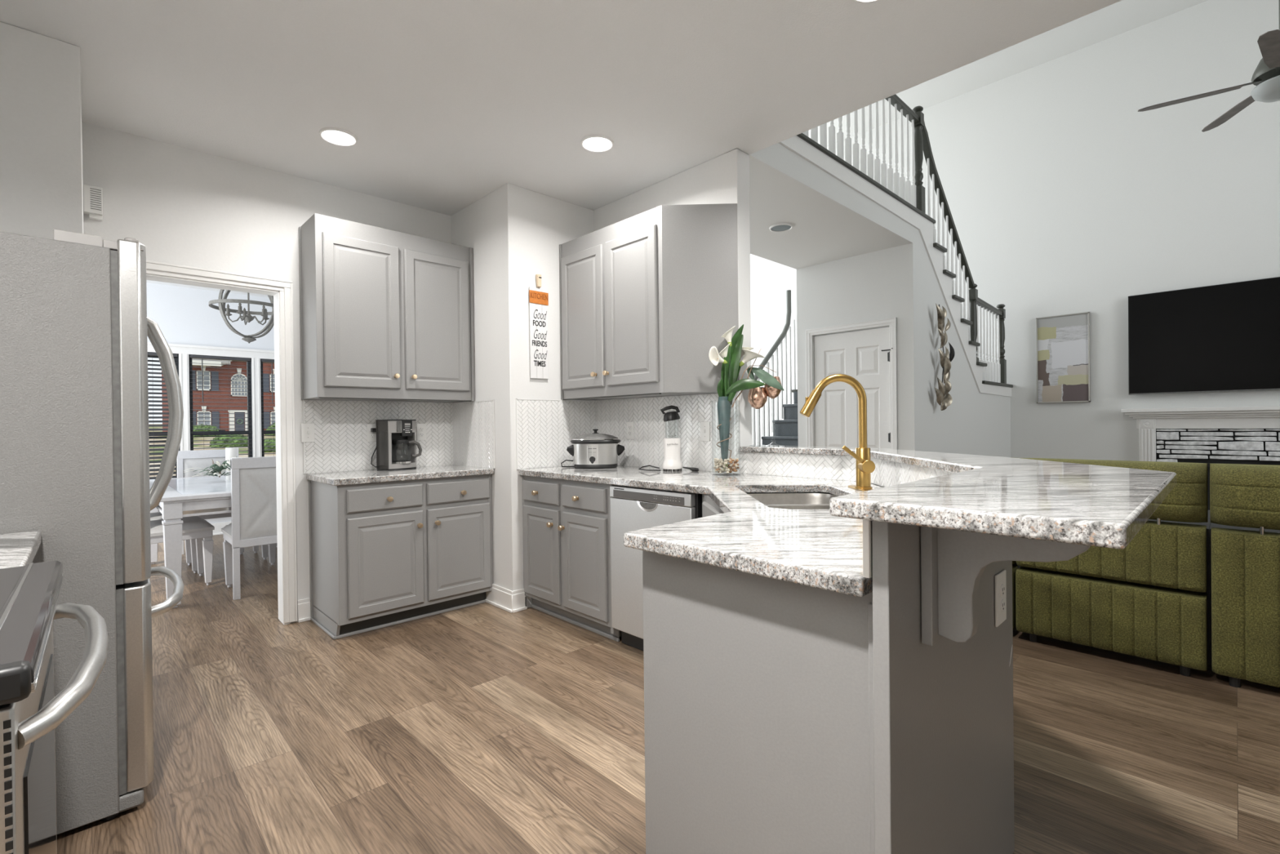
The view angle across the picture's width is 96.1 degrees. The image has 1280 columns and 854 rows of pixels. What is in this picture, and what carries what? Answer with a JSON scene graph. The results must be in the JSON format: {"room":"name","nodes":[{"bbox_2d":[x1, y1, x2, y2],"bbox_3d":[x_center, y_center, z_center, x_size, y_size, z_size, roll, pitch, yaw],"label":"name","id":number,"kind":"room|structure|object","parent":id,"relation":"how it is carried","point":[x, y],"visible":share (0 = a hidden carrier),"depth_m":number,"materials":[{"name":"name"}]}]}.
{"room":"kitchen","nodes":[
{"label":"kitchen","id":0,"kind":"room"},
{"bbox_2d":[0,21,83,239],"bbox_3d":[-2.822,-0.158,2.334,0.825,2.755,0.782,-1,0,-44],"label":"wall","id":1,"kind":"structure","parent":0,"point":[42,188],"depth_m":2.25,"materials":[{"name":"paint"}]},
{"bbox_2d":[146,282,274,523],"bbox_3d":[-5.060,-0.155,6.319,4.300,2.755,0.120,-1,0,-44],"label":"wall","id":2,"kind":"structure","parent":0,"point":[184,315],"depth_m":6.41,"materials":[{"name":"paint"}]},
{"bbox_2d":[147,351,177,511],"bbox_3d":[-5.228,0.054,6.069,0.560,1.693,0.055,-1,0,-44],"label":"window blind","id":3,"kind":"object","parent":2,"relation":"attached to","point":[151,354],"visible":0.14,"depth_m":6.14,"materials":[{"name":"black plastic"}]},
{"bbox_2d":[147,342,185,475],"bbox_3d":[-5.240,0.056,6.081,0.666,1.900,0.130,-1,0,-44],"label":"window","id":4,"kind":"structure","parent":2,"relation":"attached to","point":[177,359],"depth_m":6.26,"materials":[{"name":"white wood"}]},
{"bbox_2d":[183,344,257,457],"bbox_3d":[-4.761,0.048,6.544,0.667,1.900,0.130,-1,0,-44],"label":"window","id":5,"kind":"structure","parent":2,"relation":"attached to","point":[219,432],"depth_m":6.53,"materials":[{"name":"white wood"}]},
{"bbox_2d":[189,354,252,454],"bbox_3d":[-4.749,0.046,6.532,0.561,1.693,0.056,-1,0,-44],"label":"window blind","id":6,"kind":"object","parent":2,"relation":"attached to","point":[202,357],"visible":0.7,"depth_m":6.52,"materials":[{"name":"black plastic"}]},
{"bbox_2d":[256,349,275,457],"bbox_3d":[-4.280,0.040,7.008,0.669,1.900,0.130,-1,0,-44],"label":"window","id":7,"kind":"structure","parent":2,"relation":"attached to","point":[268,432],"depth_m":6.78,"materials":[{"name":"white wood"}]},
{"bbox_2d":[260,359,275,456],"bbox_3d":[-4.268,0.038,6.995,0.563,1.693,0.056,-1,0,-44],"label":"window blind","id":8,"kind":"object","parent":2,"relation":"attached to","point":[272,361],"visible":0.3,"depth_m":6.85,"materials":[{"name":"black plastic"}]},
{"bbox_2d":[81,121,451,624],"bbox_3d":[-2.631,-0.165,3.146,3.387,2.755,0.120,-1,0,-44],"label":"wall","id":9,"kind":"structure","parent":0,"point":[187,206],"depth_m":3.31,"materials":[{"name":"paint"}]},
{"bbox_2d":[83,184,102,221],"bbox_3d":[-2.764,-1.132,2.904,0.070,0.155,0.052,-1,0,-44],"label":"door chime","id":10,"kind":"object","parent":9,"relation":"attached to","point":[92,195],"visible":0.99,"depth_m":2.89,"materials":[{"name":"white plastic"}]},
{"bbox_2d":[146,260,297,623],"bbox_3d":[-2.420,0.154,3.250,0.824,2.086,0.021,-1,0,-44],"label":"trim","id":11,"kind":"structure","parent":9,"relation":"attached to","point":[285,287],"depth_m":3.50,"materials":[{"name":"white paint"}]},
{"bbox_2d":[297,597,311,622],"bbox_3d":[-2.083,1.137,3.567,0.070,0.135,0.024,-1,0,-44],"label":"baseboard","id":12,"kind":"structure","parent":9,"relation":"attached to","point":[304,605],"depth_m":3.56,"materials":[{"name":"white paint"}]},
{"bbox_2d":[301,422,315,442],"bbox_3d":[-2.068,0.036,3.583,0.075,0.118,0.018,-1,0,-44],"label":"light switch","id":13,"kind":"object","parent":9,"relation":"attached to","point":[308,432],"visible":1,"depth_m":3.58,"materials":[{"name":"white plastic"}]},
{"bbox_2d":[366,423,376,441],"bbox_3d":[-1.794,0.039,3.852,0.070,0.118,0.010,-1,0,-44],"label":"wall outlet","id":14,"kind":"object","parent":9,"relation":"attached to","point":[371,436],"visible":0.91,"depth_m":3.84,"materials":[{"name":"white plastic"}]},
{"bbox_2d":[302,400,453,473],"bbox_3d":[-1.736,0.055,3.918,0.992,0.458,0.008,-1,0,-44],"label":"backsplash","id":15,"kind":"structure","parent":9,"relation":"attached to","point":[340,443],"depth_m":3.80,"materials":[{"name":"white tile"}]},
{"bbox_2d":[298,213,475,402],"bbox_3d":[-1.619,-0.709,3.774,0.996,1.072,0.382,-1,0,-44],"label":"upper cabinet","id":16,"kind":"object","parent":9,"relation":"attached to","point":[385,314],"visible":1,"depth_m":3.58,"materials":[{"name":"grey paint"}]},
{"bbox_2d":[416,423,426,439],"bbox_3d":[-1.552,0.035,4.085,0.070,0.118,0.010,-1,0,-44],"label":"wall outlet","id":17,"kind":"object","parent":9,"relation":"attached to","point":[420,428],"visible":1,"depth_m":4.08,"materials":[{"name":"white plastic"}]},
{"bbox_2d":[451,182,595,604],"bbox_3d":[-0.811,-0.192,4.266,0.828,2.755,0.795,-1,0,-44],"label":"wall","id":18,"kind":"structure","parent":0,"point":[514,233],"depth_m":3.81,"materials":[{"name":"paint"}]},
{"bbox_2d":[452,399,495,468],"bbox_3d":[-1.177,0.048,4.045,0.008,0.458,0.599,-1,0,-44],"label":"backsplash","id":19,"kind":"structure","parent":18,"relation":"attached to","point":[473,421],"depth_m":4.02,"materials":[{"name":"white tile"}]},
{"bbox_2d":[485,583,527,613],"bbox_3d":[-0.896,1.122,3.830,0.117,0.135,0.344,-1,0,-44],"label":"baseboard","id":20,"kind":"structure","parent":18,"relation":"attached to","point":[508,600],"depth_m":3.74,"materials":[{"name":"white paint"}]},
{"bbox_2d":[528,274,548,378],"bbox_3d":[-0.669,-0.670,3.828,0.146,0.692,0.026,-1,0,-44],"label":"kitchen sign","id":21,"kind":"object","parent":18,"relation":"attached to","point":[538,297],"visible":1,"depth_m":3.83,"materials":[{"name":"white wood"}]},
{"bbox_2d":[515,398,595,469],"bbox_3d":[-0.558,0.042,3.950,0.668,0.458,0.008,-1,0,-44],"label":"backsplash","id":22,"kind":"structure","parent":18,"relation":"attached to","point":[545,428],"depth_m":3.89,"materials":[{"name":"white tile"}]},
{"bbox_2d":[0,0,1121,297],"bbox_3d":[-1.257,-1.654,2.354,4.300,0.200,11.120,-1,0,-44],"label":"ceiling","id":23,"kind":"structure","parent":0,"point":[446,104],"depth_m":2.56,"materials":[{"name":"paint"}]},
{"bbox_2d":[208,288,274,343],"bbox_3d":[-3.487,-1.145,5.119,0.570,0.798,0.570,-1,0,-44],"label":"chandelier","id":24,"kind":"object","parent":23,"relation":"hanging from","point":[246,317],"visible":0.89,"depth_m":5.08,"materials":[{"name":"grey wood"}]},
{"bbox_2d":[319,127,357,146],"bbox_3d":[-1.610,-1.548,3.071,0.184,0.012,0.184,-1,0,-44],"label":"recessed light","id":25,"kind":"object","parent":23,"relation":"in","point":[338,136],"visible":1,"depth_m":3.06,"materials":[{"name":"white paint"}]},
{"bbox_2d":[580,134,613,151],"bbox_3d":[-0.236,-1.564,3.175,0.184,0.012,0.184,-1,0,-44],"label":"recessed light","id":26,"kind":"object","parent":23,"relation":"in","point":[593,143],"visible":1,"depth_m":3.16,"materials":[{"name":"white paint"}]},
{"bbox_2d":[56,534,1279,853],"bbox_3d":[1.179,1.215,3.876,9.850,0.100,12.350,-1,0,-44],"label":"floor","id":27,"kind":"structure","parent":0,"point":[485,727],"depth_m":2.15,"materials":[{"name":"wood"}]},
{"bbox_2d":[0,560,108,853],"bbox_3d":[-1.169,0.674,0.736,0.726,1.030,0.742,-1,0,-43],"label":"range","id":28,"kind":"object","parent":27,"relation":"on","point":[30,712],"visible":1,"depth_m":0.80,"materials":[{"name":"silver metal"}]},
{"bbox_2d":[0,565,25,611],"bbox_3d":[-1.210,0.294,0.707,0.605,0.021,0.730,-1,0,-43],"label":"cooktop","id":29,"kind":"object","parent":28,"relation":"in","point":[12,580],"depth_m":0.99,"materials":[{"name":"black glass"}]},
{"bbox_2d":[0,229,183,835],"bbox_3d":[-2.072,0.312,1.883,0.906,1.803,0.810,-1,0,-44],"label":"refrigerator","id":30,"kind":"object","parent":27,"relation":"on","point":[75,326],"visible":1,"depth_m":1.73,"materials":[{"name":"silver metal"}]},
{"bbox_2d":[150,511,197,573],"bbox_3d":[-3.988,0.723,4.791,0.472,0.992,0.470,-1,0,-44],"label":"dining chair","id":31,"kind":"object","parent":27,"relation":"on","point":[190,544],"visible":0.1,"depth_m":4.77,"materials":[{"name":"white wood"}]},
{"bbox_2d":[150,511,197,520],"bbox_3d":[-3.977,0.759,4.803,0.440,0.070,0.470,-1,0,-44],"label":"seat cushion","id":32,"kind":"object","parent":31,"relation":"on","point":[153,516],"depth_m":4.68,"materials":[{"name":"white fabric"}]},
{"bbox_2d":[150,516,214,585],"bbox_3d":[-3.599,0.721,4.417,0.472,0.992,0.470,-1,0,-44],"label":"dining chair","id":33,"kind":"object","parent":27,"relation":"on","point":[197,528],"visible":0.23,"depth_m":4.39,"materials":[{"name":"white wood"}]},
{"bbox_2d":[150,516,214,536],"bbox_3d":[-3.587,0.756,4.428,0.440,0.070,0.470,-1,0,-44],"label":"seat cushion","id":34,"kind":"object","parent":33,"relation":"on","point":[191,526],"depth_m":4.35,"materials":[{"name":"white fabric"}]},
{"bbox_2d":[177,448,244,554],"bbox_3d":[-4.086,0.720,5.484,0.470,0.992,0.472,-1,0,-44],"label":"dining chair","id":35,"kind":"object","parent":27,"relation":"on","point":[197,459],"visible":0.16,"depth_m":5.55,"materials":[{"name":"white wood"}]},
{"bbox_2d":[182,457,226,477],"bbox_3d":[-4.238,0.552,5.639,0.380,0.500,0.038,-1,0,-44],"label":"chair backrest","id":36,"kind":"object","parent":35,"relation":"on","point":[196,463],"depth_m":5.57,"materials":[{"name":"white fabric"}]},
{"bbox_2d":[149,475,277,608],"bbox_3d":[-3.397,0.837,4.833,1.115,0.750,1.880,-1,0,-44],"label":"dining table","id":37,"kind":"object","parent":27,"relation":"on","point":[189,496],"visible":0.26,"depth_m":3.93,"materials":[{"name":"white wood"}]},
{"bbox_2d":[183,458,231,477],"bbox_3d":[-3.573,0.346,4.861,0.397,0.158,0.416,-1,0,9],"label":"centrepiece","id":38,"kind":"object","parent":37,"relation":"on","point":[219,469],"visible":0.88,"depth_m":4.80,"materials":[{"name":"green plant"}]},
{"bbox_2d":[225,447,239,479],"bbox_3d":[-3.598,0.318,5.073,0.096,0.290,0.096,-1,0,-44],"label":"candle","id":39,"kind":"object","parent":37,"relation":"on","point":[230,452],"visible":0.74,"depth_m":5.03,"materials":[{"name":"white wax"}]},
{"bbox_2d":[221,456,277,599],"bbox_3d":[-2.835,0.712,4.339,0.470,0.992,0.472,-1,0,-44],"label":"dining chair","id":40,"kind":"object","parent":27,"relation":"on","point":[253,479],"visible":0.56,"depth_m":4.10,"materials":[{"name":"white wood"}]},
{"bbox_2d":[221,522,231,538],"bbox_3d":[-2.846,0.748,4.351,0.470,0.070,0.440,-1,0,-44],"label":"seat cushion","id":41,"kind":"object","parent":40,"relation":"on","point":[227,530],"depth_m":4.23,"materials":[{"name":"white fabric"}]},
{"bbox_2d":[239,466,276,539],"bbox_3d":[-2.687,0.542,4.183,0.380,0.500,0.038,-1,0,-44],"label":"chair backrest","id":42,"kind":"object","parent":40,"relation":"on","point":[257,485],"depth_m":4.11,"materials":[{"name":"white fabric"}]},
{"bbox_2d":[308,474,493,639],"bbox_3d":[-1.516,0.760,3.715,0.968,0.874,0.604,-1,0,-44],"label":"base cabinet","id":43,"kind":"object","parent":27,"relation":"on","point":[387,553],"visible":0.98,"depth_m":3.47,"materials":[{"name":"grey paint"}]},
{"bbox_2d":[306,464,493,485],"bbox_3d":[-1.525,0.302,3.709,0.980,0.038,0.578,-1,0,-44],"label":"countertop","id":44,"kind":"structure","parent":43,"relation":"on","point":[370,476],"depth_m":3.53,"materials":[{"name":"white stone"}]},
{"bbox_2d":[370,419,416,470],"bbox_3d":[-1.657,0.117,3.862,0.214,0.332,0.251,0,0,32],"label":"coffee maker","id":45,"kind":"object","parent":44,"relation":"on","point":[390,455],"visible":1,"depth_m":3.81,"materials":[{"name":"grey plastic"}]},
{"bbox_2d":[522,475,620,641],"bbox_3d":[-0.249,0.746,3.631,0.674,0.874,0.888,-1,0,-44],"label":"base cabinet","id":46,"kind":"object","parent":27,"relation":"on","point":[566,523],"visible":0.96,"depth_m":3.38,"materials":[{"name":"grey paint"}]},
{"bbox_2d":[609,484,747,650],"bbox_3d":[0.270,0.743,3.095,0.627,0.864,0.590,-1,0,-44],"label":"dishwasher","id":47,"kind":"object","parent":27,"relation":"on","point":[632,508],"visible":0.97,"depth_m":2.97,"materials":[{"name":"silver metal"}]},
{"bbox_2d":[702,493,723,517],"bbox_3d":[0.676,0.743,2.264,0.798,0.874,1.622,-1,0,-5],"label":"base cabinet","id":48,"kind":"object","parent":27,"relation":"on","point":[709,508],"visible":0.03,"depth_m":2.48,"materials":[{"name":"grey paint"}]},
{"bbox_2d":[519,465,881,596],"bbox_3d":[0.043,0.290,2.611,1.645,0.038,2.747,-1,0,-44],"label":"countertop","id":49,"kind":"structure","parent":48,"relation":"on","point":[812,548],"depth_m":1.52,"materials":[{"name":"white stone"}]},
{"bbox_2d":[560,428,624,468],"bbox_3d":[-0.312,0.141,3.787,0.425,0.255,0.231,-1,0,0],"label":"slow cooker","id":50,"kind":"object","parent":49,"relation":"on","point":[595,450],"visible":1,"depth_m":3.70,"materials":[{"name":"silver metal"}]},
{"bbox_2d":[638,404,698,471],"bbox_3d":[0.169,0.069,3.468,0.366,0.399,0.124,-1,0,4],"label":"blender","id":51,"kind":"object","parent":49,"relation":"on","point":[672,446],"visible":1,"depth_m":3.43,"materials":[{"name":"white plastic"}]},
{"bbox_2d":[747,493,835,509],"bbox_3d":[0.641,0.401,2.253,0.454,0.190,0.789,-1,0,1],"label":"sink","id":52,"kind":"object","parent":49,"relation":"in","point":[780,500],"visible":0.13,"depth_m":2.63,"materials":[{"name":"metal"}]},
{"bbox_2d":[800,373,875,491],"bbox_3d":[0.820,0.020,2.411,0.296,0.486,0.250,-1,0,1],"label":"faucet","id":53,"kind":"object","parent":49,"relation":"on","point":[864,466],"visible":0.88,"depth_m":2.39,"materials":[{"name":"gold metal"}]},
{"bbox_3d":[0.474,0.059,3.174,0.156,0.408,0.156,-1,0,0],"label":"glass vase","id":54,"kind":"object","parent":49,"relation":"on","visible":0},
{"bbox_2d":[708,346,727,396],"bbox_3d":[0.429,-0.280,3.113,0.100,0.315,0.092,-1,0,0],"label":"calla lily","id":55,"kind":"object","parent":54,"relation":"in","point":[713,355],"visible":1,"depth_m":3.14,"materials":[{"name":"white plant"}]},
{"bbox_2d":[713,457,738,473],"bbox_3d":[0.474,0.212,3.177,0.138,0.082,0.132,-1,0,-17],"label":"pebbles","id":56,"kind":"object","parent":54,"relation":"in","point":[718,463],"visible":0.91,"depth_m":3.14,"materials":[{"name":"beige stone"}]},
{"bbox_2d":[730,349,764,404],"bbox_3d":[0.589,-0.275,3.155,0.194,0.303,0.115,-1,0,0],"label":"calla lily","id":57,"kind":"object","parent":54,"relation":"in","point":[749,355],"visible":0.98,"depth_m":3.14,"materials":[{"name":"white plant"}]},
{"bbox_2d":[715,324,783,470],"bbox_3d":[0.605,-0.162,3.159,0.374,0.808,0.092,-1,0,7],"label":"foliage","id":58,"kind":"object","parent":54,"relation":"in","point":[723,402],"visible":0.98,"depth_m":3.15,"materials":[{"name":"green plant"}]},
{"bbox_2d":[720,325,735,395],"bbox_3d":[0.490,-0.355,3.174,0.085,0.404,0.099,-1,0,0],"label":"calla lily","id":59,"kind":"object","parent":58,"relation":"on","point":[727,335],"visible":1,"depth_m":3.16,"materials":[{"name":"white plant"}]},
{"bbox_2d":[642,550,875,853],"bbox_3d":[0.405,0.750,1.513,0.495,0.874,0.693,-1,0,-44],"label":"peninsula end panel","id":60,"kind":"object","parent":27,"relation":"on","point":[758,690],"visible":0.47,"depth_m":1.33,"materials":[{"name":"grey paint"}]},
{"bbox_2d":[751,289,798,445],"bbox_3d":[2.286,-0.429,7.251,3.270,2.774,1.052,-1,0,-44],"label":"staircase","id":61,"kind":"structure","parent":27,"relation":"on","point":[785,433],"depth_m":7.38,"materials":[{"name":"paint"}]},
{"bbox_2d":[1012,457,1210,676],"bbox_3d":[2.356,0.662,3.443,0.985,0.985,1.512,-1,0,-44],"label":"sofa","id":62,"kind":"object","parent":27,"relation":"on","point":[1148,597],"visible":0.32,"depth_m":2.75,"materials":[{"name":"green fabric"}]},
{"bbox_2d":[1120,405,1279,510],"bbox_3d":[6.046,0.452,5.415,0.450,1.300,2.340,-1,0,-44],"label":"fireplace","id":63,"kind":"object","parent":27,"relation":"on","point":[1246,435],"visible":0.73,"depth_m":5.87,"materials":[{"name":"white paint"}]},
{"bbox_2d":[1120,405,1279,418],"bbox_3d":[6.133,-0.147,5.503,0.190,0.105,2.340,-1,0,-44],"label":"mantel shelf","id":64,"kind":"object","parent":63,"relation":"attached to","point":[1273,411],"depth_m":5.82,"materials":[{"name":"white paint"}]},
{"bbox_2d":[1208,463,1279,687],"bbox_3d":[3.141,0.657,2.629,0.985,0.985,0.747,-1,0,-44],"label":"sofa","id":65,"kind":"object","parent":27,"relation":"on","point":[1244,530],"visible":1,"depth_m":2.50,"materials":[{"name":"green fabric"}]},
{"bbox_3d":[-1.706,0.776,1.205,0.560,0.874,0.640,-1,0,-44],"label":"base cabinet","id":66,"kind":"object","parent":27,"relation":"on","visible":0},
{"bbox_2d":[0,530,41,568],"bbox_3d":[-1.705,0.318,1.207,0.596,0.038,0.658,-1,0,-44],"label":"countertop","id":67,"kind":"structure","parent":66,"relation":"on","point":[20,548],"depth_m":1.41,"materials":[{"name":"white stone"}]},
{"bbox_2d":[593,148,751,473],"bbox_3d":[0.160,-0.200,3.769,0.120,2.755,1.290,-1,0,-44],"label":"wall","id":68,"kind":"structure","parent":0,"point":[724,179],"depth_m":3.34,"materials":[{"name":"paint"}]},
{"bbox_2d":[559,203,738,399],"bbox_3d":[-0.014,-0.726,3.596,0.354,1.072,1.277,-1,0,-44],"label":"upper cabinet","id":69,"kind":"object","parent":68,"relation":"attached to","point":[646,297],"visible":1,"depth_m":3.33,"materials":[{"name":"grey paint"}]},
{"bbox_2d":[595,392,739,472],"bbox_3d":[0.121,0.035,3.722,0.006,0.458,1.278,-1,0,-44],"label":"backsplash","id":70,"kind":"structure","parent":68,"relation":"attached to","point":[612,416],"depth_m":3.68,"materials":[{"name":"white tile"}]},
{"bbox_2d":[700,421,710,441],"bbox_3d":[0.384,0.027,3.428,0.018,0.118,0.070,-1,0,-44],"label":"light switch","id":71,"kind":"object","parent":68,"relation":"attached to","point":[704,425],"visible":1,"depth_m":3.42,"materials":[{"name":"white plastic"}]},
{"bbox_2d":[738,452,856,480],"bbox_3d":[0.822,0.200,2.981,0.006,0.120,0.760,-1,0,-42],"label":"backsplash","id":72,"kind":"structure","parent":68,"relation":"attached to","point":[811,466],"depth_m":2.97,"materials":[{"name":"white tile"}]},
{"bbox_2d":[749,166,902,269],"bbox_3d":[1.243,-1.733,4.784,2.885,0.275,1.055,-1,0,-44],"label":"ceiling","id":73,"kind":"structure","parent":0,"point":[819,234],"depth_m":4.70,"materials":[{"name":"paint"}]},
{"bbox_2d":[768,222,792,231],"bbox_3d":[1.124,-1.587,4.582,0.184,0.012,0.184,-1,0,-44],"label":"recessed light","id":74,"kind":"object","parent":73,"relation":"in","point":[782,227],"visible":1,"depth_m":4.57,"materials":[{"name":"white paint"}]},
{"bbox_2d":[796,245,904,449],"bbox_3d":[2.010,-0.231,5.517,0.100,2.755,1.055,-1,0,-44],"label":"wall","id":75,"kind":"structure","parent":0,"point":[868,286],"depth_m":5.45,"materials":[{"name":"paint"}]},
{"bbox_2d":[805,317,897,448],"bbox_3d":[1.989,0.079,5.458,0.018,2.112,0.891,-1,0,-44],"label":"trim","id":76,"kind":"structure","parent":75,"relation":"attached to","point":[891,322],"depth_m":5.27,"materials":[{"name":"white paint"}]},
{"bbox_2d":[813,327,893,448],"bbox_3d":[2.024,0.115,5.465,0.100,2.040,0.797,-1,0,-44],"label":"door","id":77,"kind":"structure","parent":75,"relation":"in","point":[864,356],"depth_m":5.47,"materials":[{"name":"white paint"}]},
{"bbox_2d":[725,142,1010,457],"bbox_3d":[2.566,-0.373,5.258,5.655,3.030,0.090,-1,0,-44],"label":"wall","id":78,"kind":"structure","parent":0,"point":[975,422],"depth_m":5.17,"materials":[{"name":"paint"}]},
{"bbox_2d":[779,135,1011,396],"bbox_3d":[2.637,-1.117,5.259,5.535,1.545,0.014,-1,0,-44],"label":"trim","id":79,"kind":"structure","parent":78,"relation":"attached to","point":[797,145],"depth_m":5.06,"materials":[{"name":"white paint"}]},
{"bbox_2d":[796,133,1013,387],"bbox_3d":[2.250,-1.186,5.659,5.535,1.458,1.190,-1,0,-44],"label":"staircase","id":80,"kind":"structure","parent":78,"relation":"on","point":[802,135],"depth_m":4.84,"materials":[{"name":"paint"}]},
{"bbox_2d":[803,94,925,213],"bbox_3d":[1.579,-2.399,4.317,2.746,0.994,0.092,-1,0,-44],"label":"loft railing","id":81,"kind":"object","parent":80,"relation":"on","point":[914,194],"visible":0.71,"depth_m":4.80,"materials":[{"name":"paint"}]},
{"bbox_2d":[921,122,978,361],"bbox_3d":[3.125,-1.670,5.805,1.552,2.326,0.092,-1,0,-44],"label":"stair railing","id":82,"kind":"object","parent":80,"relation":"attached to","point":[971,294],"visible":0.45,"depth_m":5.83,"materials":[{"name":"paint"}]},
{"bbox_2d":[976,297,1006,383],"bbox_3d":[4.081,-1.012,6.724,1.097,0.984,0.092,-1,0,-44],"label":"landing railing","id":83,"kind":"object","parent":80,"relation":"on","point":[995,371],"visible":0.93,"depth_m":6.82,"materials":[{"name":"paint"}]},
{"bbox_2d":[934,303,955,410],"bbox_3d":[2.813,-0.641,5.302,0.094,0.981,0.343,0,0,43],"label":"wall sculpture","id":84,"kind":"object","parent":78,"relation":"attached to","point":[943,396],"visible":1,"depth_m":5.29,"materials":[{"name":"metal"}]},
{"bbox_2d":[748,473,1014,853],"bbox_3d":[0.800,0.662,2.174,0.593,1.033,2.329,-1,0,4],"label":"wall","id":85,"kind":"structure","parent":0,"point":[944,729],"depth_m":1.18,"materials":[{"name":"grey paint"}]},
{"bbox_2d":[862,519,871,577],"bbox_3d":[0.415,0.215,1.052,0.009,0.119,0.012,-1,0,-44],"label":"trim","id":86,"kind":"structure","parent":85,"relation":"attached to","point":[866,523],"depth_m":1.05,"materials":[{"name":"white paint"}]},
{"bbox_2d":[870,457,954,487],"bbox_3d":[1.036,0.202,2.156,0.007,0.120,1.100,-1,0,4],"label":"backsplash","id":87,"kind":"structure","parent":85,"relation":"attached to","point":[886,473],"depth_m":2.33,"materials":[{"name":"white tile"}]},
{"bbox_2d":[737,444,1177,549],"bbox_3d":[0.904,0.128,2.041,0.935,0.033,2.682,-1,0,6],"label":"bar","id":88,"kind":"object","parent":85,"relation":"on","point":[1064,502],"visible":0.9,"depth_m":0.99,"materials":[{"name":"white stone"}]},
{"bbox_2d":[747,386,767,446],"bbox_3d":[0.664,-0.057,3.243,0.109,0.330,0.109,-1,0,-44],"label":"goblet","id":89,"kind":"object","parent":88,"relation":"on","point":[757,397],"visible":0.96,"depth_m":3.20,"materials":[{"name":"clear glass"}]},
{"bbox_2d":[747,386,767,408],"bbox_3d":[0.663,-0.162,3.242,0.109,0.121,0.109,-1,0,-44],"label":"bowl","id":90,"kind":"object","parent":89,"relation":"on","point":[757,397],"depth_m":3.20,"materials":[{"name":"metal"}]},
{"bbox_2d":[764,376,782,446],"bbox_3d":[0.746,-0.087,3.222,0.099,0.387,0.099,-1,0,-44],"label":"goblet","id":91,"kind":"object","parent":88,"relation":"on","point":[772,393],"visible":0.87,"depth_m":3.19,"materials":[{"name":"clear glass"}]},
{"bbox_2d":[764,376,782,398],"bbox_3d":[0.744,-0.220,3.221,0.099,0.121,0.099,-1,0,-44],"label":"bowl","id":92,"kind":"object","parent":91,"relation":"on","point":[772,393],"depth_m":3.19,"materials":[{"name":"metal"}]},
{"bbox_2d":[994,569,1006,626],"bbox_3d":[0.943,0.446,1.500,0.085,0.132,0.010,-1,0,-44],"label":"wall outlet","id":93,"kind":"object","parent":85,"relation":"attached to","point":[1000,582],"visible":1,"depth_m":1.49,"materials":[{"name":"white plastic"}]},
{"bbox_2d":[920,526,1090,645],"bbox_3d":[0.673,0.288,1.060,0.085,0.270,0.267,-1,0,-44],"label":"corbel","id":94,"kind":"object","parent":85,"relation":"attached to","point":[953,562],"visible":0.66,"depth_m":1.10,"materials":[{"name":"grey paint"}]},
{"bbox_2d":[808,0,1208,146],"bbox_3d":[2.989,-4.431,4.855,5.750,0.200,11.200,-1,0,-44],"label":"ceiling","id":95,"kind":"structure","parent":0,"point":[1122,16],"depth_m":6.70,"materials":[{"name":"paint"}]},
{"bbox_2d":[1137,0,1279,132],"bbox_3d":[4.239,-3.272,3.822,1.374,2.135,1.405,-1,0,-44],"label":"ceiling fan","id":96,"kind":"object","parent":95,"relation":"hanging from","point":[1266,76],"visible":1,"depth_m":3.86,"materials":[{"name":"metal"}]},
{"bbox_2d":[750,0,1279,461],"bbox_3d":[5.047,-1.630,6.825,0.120,5.470,11.200,-1,0,-44],"label":"wall","id":97,"kind":"structure","parent":0,"point":[1064,197],"depth_m":6.52,"materials":[{"name":"paint"}]},
{"bbox_2d":[1035,311,1090,403],"bbox_3d":[4.987,-0.803,6.783,0.045,1.030,0.515,-1,0,-44],"label":"framed painting","id":98,"kind":"object","parent":97,"relation":"attached to","point":[1063,342],"visible":1,"depth_m":6.76,"materials":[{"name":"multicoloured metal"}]},
{"bbox_2d":[1128,276,1279,395],"bbox_3d":[6.053,-0.898,5.652,0.078,1.084,1.910,-1,0,-44],"label":"television","id":99,"kind":"object","parent":97,"relation":"attached to","point":[1221,337],"visible":1,"depth_m":5.88,"materials":[{"name":"black plastic"}]},
{"label":"outside","id":100,"kind":"structure","parent":0,"visible":0},
{"bbox_2d":[148,423,275,476],"bbox_3d":[-30.244,0.511,52.944,150.000,2.520,101.800,-1,0,-44],"label":"lawn","id":101,"kind":"structure","parent":100,"point":[264,437],"depth_m":27.03,"materials":[{"name":"green plant"}]},
{"bbox_2d":[161,358,275,431],"bbox_3d":[-32.164,-4.314,50.457,15.100,10.800,8.750,-1,0,-44],"label":"brick house","id":102,"kind":"structure","parent":101,"relation":"on","point":[197,362],"depth_m":45.10,"materials":[{"name":"red brick"}]},
{"bbox_2d":[208,434,248,447],"bbox_3d":[-19.333,0.800,27.195,1.677,1.069,1.694,-1,0,-44],"label":"bush","id":103,"kind":"object","parent":101,"relation":"on","point":[243,437],"visible":0.48,"depth_m":26.65,"materials":[{"name":"green plant"}]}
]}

